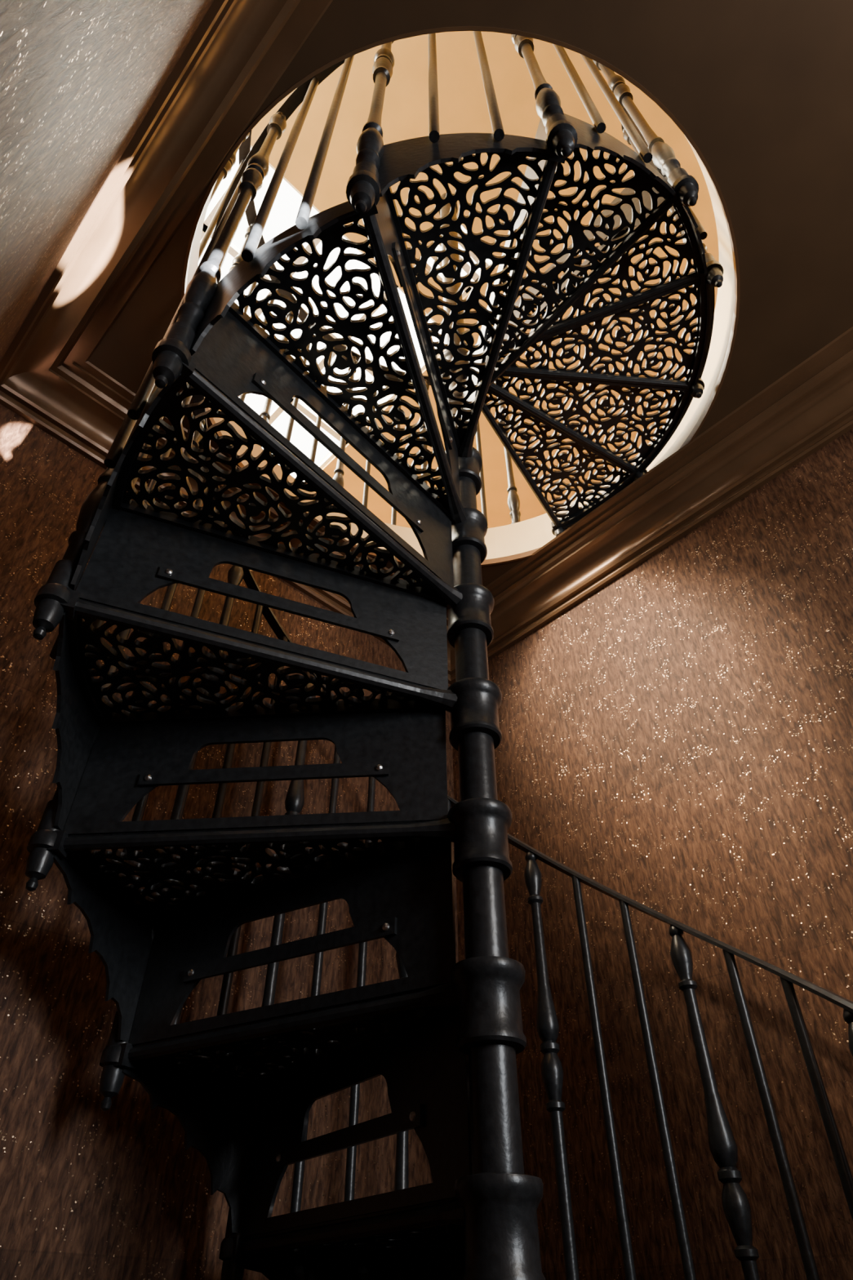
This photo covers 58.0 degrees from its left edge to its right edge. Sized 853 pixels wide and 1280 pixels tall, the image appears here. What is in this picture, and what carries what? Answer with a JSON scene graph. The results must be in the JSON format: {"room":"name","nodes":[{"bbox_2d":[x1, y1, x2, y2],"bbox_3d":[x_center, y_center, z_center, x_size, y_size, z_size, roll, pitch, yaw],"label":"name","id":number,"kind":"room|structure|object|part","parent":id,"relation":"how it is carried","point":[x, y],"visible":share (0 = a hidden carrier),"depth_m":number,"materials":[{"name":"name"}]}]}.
{"room":"stairwell","nodes":[
{"label":"stairwell","id":0,"kind":"room"},
{"bbox_2d":[0,0,213,361],"bbox_3d":[0.207,-0.503,-0.085,0.062,3.130,3.935,33,-52,-31],"label":"wall","id":1,"kind":"structure","parent":0,"point":[79,79],"depth_m":0.79,"materials":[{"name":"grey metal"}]},
{"bbox_2d":[0,404,458,1279],"bbox_3d":[-0.526,0.835,1.383,1.765,3.130,0.061,33,-52,-31],"label":"wall","id":2,"kind":"structure","parent":0,"point":[87,1192],"depth_m":1.44,"materials":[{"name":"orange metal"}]},
{"bbox_2d":[88,0,852,586],"bbox_3d":[0.018,-0.742,2.111,4.900,0.180,6.300,33,-52,-31],"label":"ceiling","id":3,"kind":"structure","parent":0,"point":[763,89],"depth_m":1.63,"materials":[{"name":"brown paint"}]},
{"bbox_2d":[198,129,520,528],"bbox_3d":[-0.070,-1.287,2.468,1.226,1.107,1.540,12,-44,-13],"label":"balustrade","id":4,"kind":"object","parent":3,"relation":"on","point":[244,148],"visible":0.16,"depth_m":2.78,"materials":[{"name":"black paint"}]},
{"bbox_3d":[-0.074,-1.690,2.834,1.211,0.017,1.540,12,-44,-12],"label":"guard rail","id":5,"kind":"part","parent":4,"relation":"part of","materials":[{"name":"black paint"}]},
{"bbox_2d":[181,26,740,566],"bbox_3d":[0.083,-0.719,2.014,1.408,0.023,1.408,0,-42,0],"label":"trim","id":6,"kind":"structure","parent":3,"relation":"attached to","point":[719,383],"depth_m":1.67,"materials":[{"name":"beige paint"}]},
{"bbox_2d":[250,31,719,528],"bbox_3d":[0.018,-2.704,3.899,4.900,0.150,6.300,33,-52,-31],"label":"ceiling","id":7,"kind":"structure","parent":0,"point":[463,108],"depth_m":3.98,"materials":[{"name":"beige paint"}]},
{"bbox_2d":[200,145,444,481],"bbox_3d":[-1.250,-1.828,4.830,1.990,0.050,2.140,33,-52,-31],"label":"window","id":8,"kind":"structure","parent":7,"relation":"attached to","point":[233,251],"depth_m":4.74,"materials":[{"name":"white paint"}]},
{"bbox_2d":[418,217,492,297],"bbox_3d":[0.183,-2.198,4.425,0.390,0.050,0.360,33,-52,-31],"label":"window","id":9,"kind":"structure","parent":7,"relation":"attached to","point":[466,267],"depth_m":4.44,"materials":[{"name":"white paint"}]},
{"bbox_2d":[452,428,852,1279],"bbox_3d":[1.433,0.295,0.791,0.062,3.130,3.935,33,-52,-31],"label":"wall","id":10,"kind":"structure","parent":0,"point":[678,738],"depth_m":1.72,"materials":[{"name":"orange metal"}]},
{"bbox_2d":[0,0,852,684],"bbox_3d":[0.841,-1.220,1.341,1.645,0.150,3.875,33,-52,-31],"label":"trim","id":11,"kind":"structure","parent":10,"relation":"attached to","point":[239,51],"depth_m":1.98,"materials":[{"name":"brown wood"}]},
{"bbox_3d":[0.841,1.067,-0.744,3.875,0.080,3.930,0,-42,0],"label":"floor","id":12,"kind":"structure","parent":0,"visible":0},
{"bbox_2d":[25,31,852,1279],"bbox_3d":[0.080,-0.028,1.426,1.381,4.462,1.362,-18,-45,18],"label":"spiral staircase","id":13,"kind":"structure","parent":12,"relation":"on","point":[445,1037],"depth_m":1.27,"materials":[{"name":"black metal"}]},
{"bbox_3d":[-0.583,0.336,1.165,0.055,0.090,0.050,-3,-42,3],"label":"baluster knob","id":14,"kind":"part","parent":13,"relation":"part of","materials":[{"name":"black paint"}]},
{"bbox_3d":[-0.536,-0.035,1.096,0.055,0.090,0.050,15,-45,-16],"label":"baluster knob","id":15,"kind":"part","parent":13,"relation":"part of","materials":[{"name":"black paint"}]},
{"bbox_3d":[-0.495,0.693,1.218,0.055,0.090,0.050,-21,-46,22],"label":"baluster knob","id":16,"kind":"part","parent":13,"relation":"part of","materials":[{"name":"black paint"}]},
{"bbox_3d":[-0.356,-0.374,1.062,0.050,0.090,0.055,-30,-50,29],"label":"baluster knob","id":17,"kind":"part","parent":13,"relation":"part of","materials":[{"name":"black paint"}]},
{"bbox_3d":[-0.306,1.002,1.219,0.050,0.090,0.055,26,-48,-25],"label":"baluster knob","id":18,"kind":"part","parent":13,"relation":"part of","materials":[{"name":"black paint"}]},
{"bbox_3d":[-0.092,-0.637,1.112,0.050,0.090,0.055,-10,-43,11],"label":"baluster knob","id":19,"kind":"part","parent":13,"relation":"part of","materials":[{"name":"black paint"}]},
{"bbox_3d":[0.080,-0.442,1.803,1.362,3.202,1.362,0,-42,0],"label":"handrail","id":20,"kind":"part","parent":13,"relation":"part of","materials":[{"name":"black metal"}]},
{"bbox_3d":[0.428,-0.344,2.468,0.050,0.063,0.055,-23,-47,23],"label":"landing knob","id":21,"kind":"part","parent":13,"relation":"part of","materials":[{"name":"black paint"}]},
{"bbox_3d":[0.224,-0.810,1.261,0.050,0.090,0.055,8,-43,-9],"label":"baluster knob","id":22,"kind":"part","parent":13,"relation":"part of","materials":[{"name":"black paint"}]},
{"bbox_3d":[0.640,-0.488,2.310,0.055,0.063,0.050,22,-47,-23],"label":"landing knob","id":23,"kind":"part","parent":13,"relation":"part of","materials":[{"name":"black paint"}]},
{"bbox_3d":[0.516,-0.879,1.523,0.050,0.090,0.055,30,-50,-29],"label":"baluster knob","id":24,"kind":"part","parent":13,"relation":"part of","materials":[{"name":"black paint"}]},
{"bbox_3d":[0.734,-0.681,2.099,0.055,0.063,0.050,3,-42,-4],"label":"landing knob","id":25,"kind":"part","parent":13,"relation":"part of","materials":[{"name":"black paint"}]},
{"bbox_3d":[0.696,-0.878,1.864,0.055,0.090,0.050,-15,-45,16],"label":"baluster knob","id":26,"kind":"part","parent":13,"relation":"part of","materials":[{"name":"black paint"}]}
]}

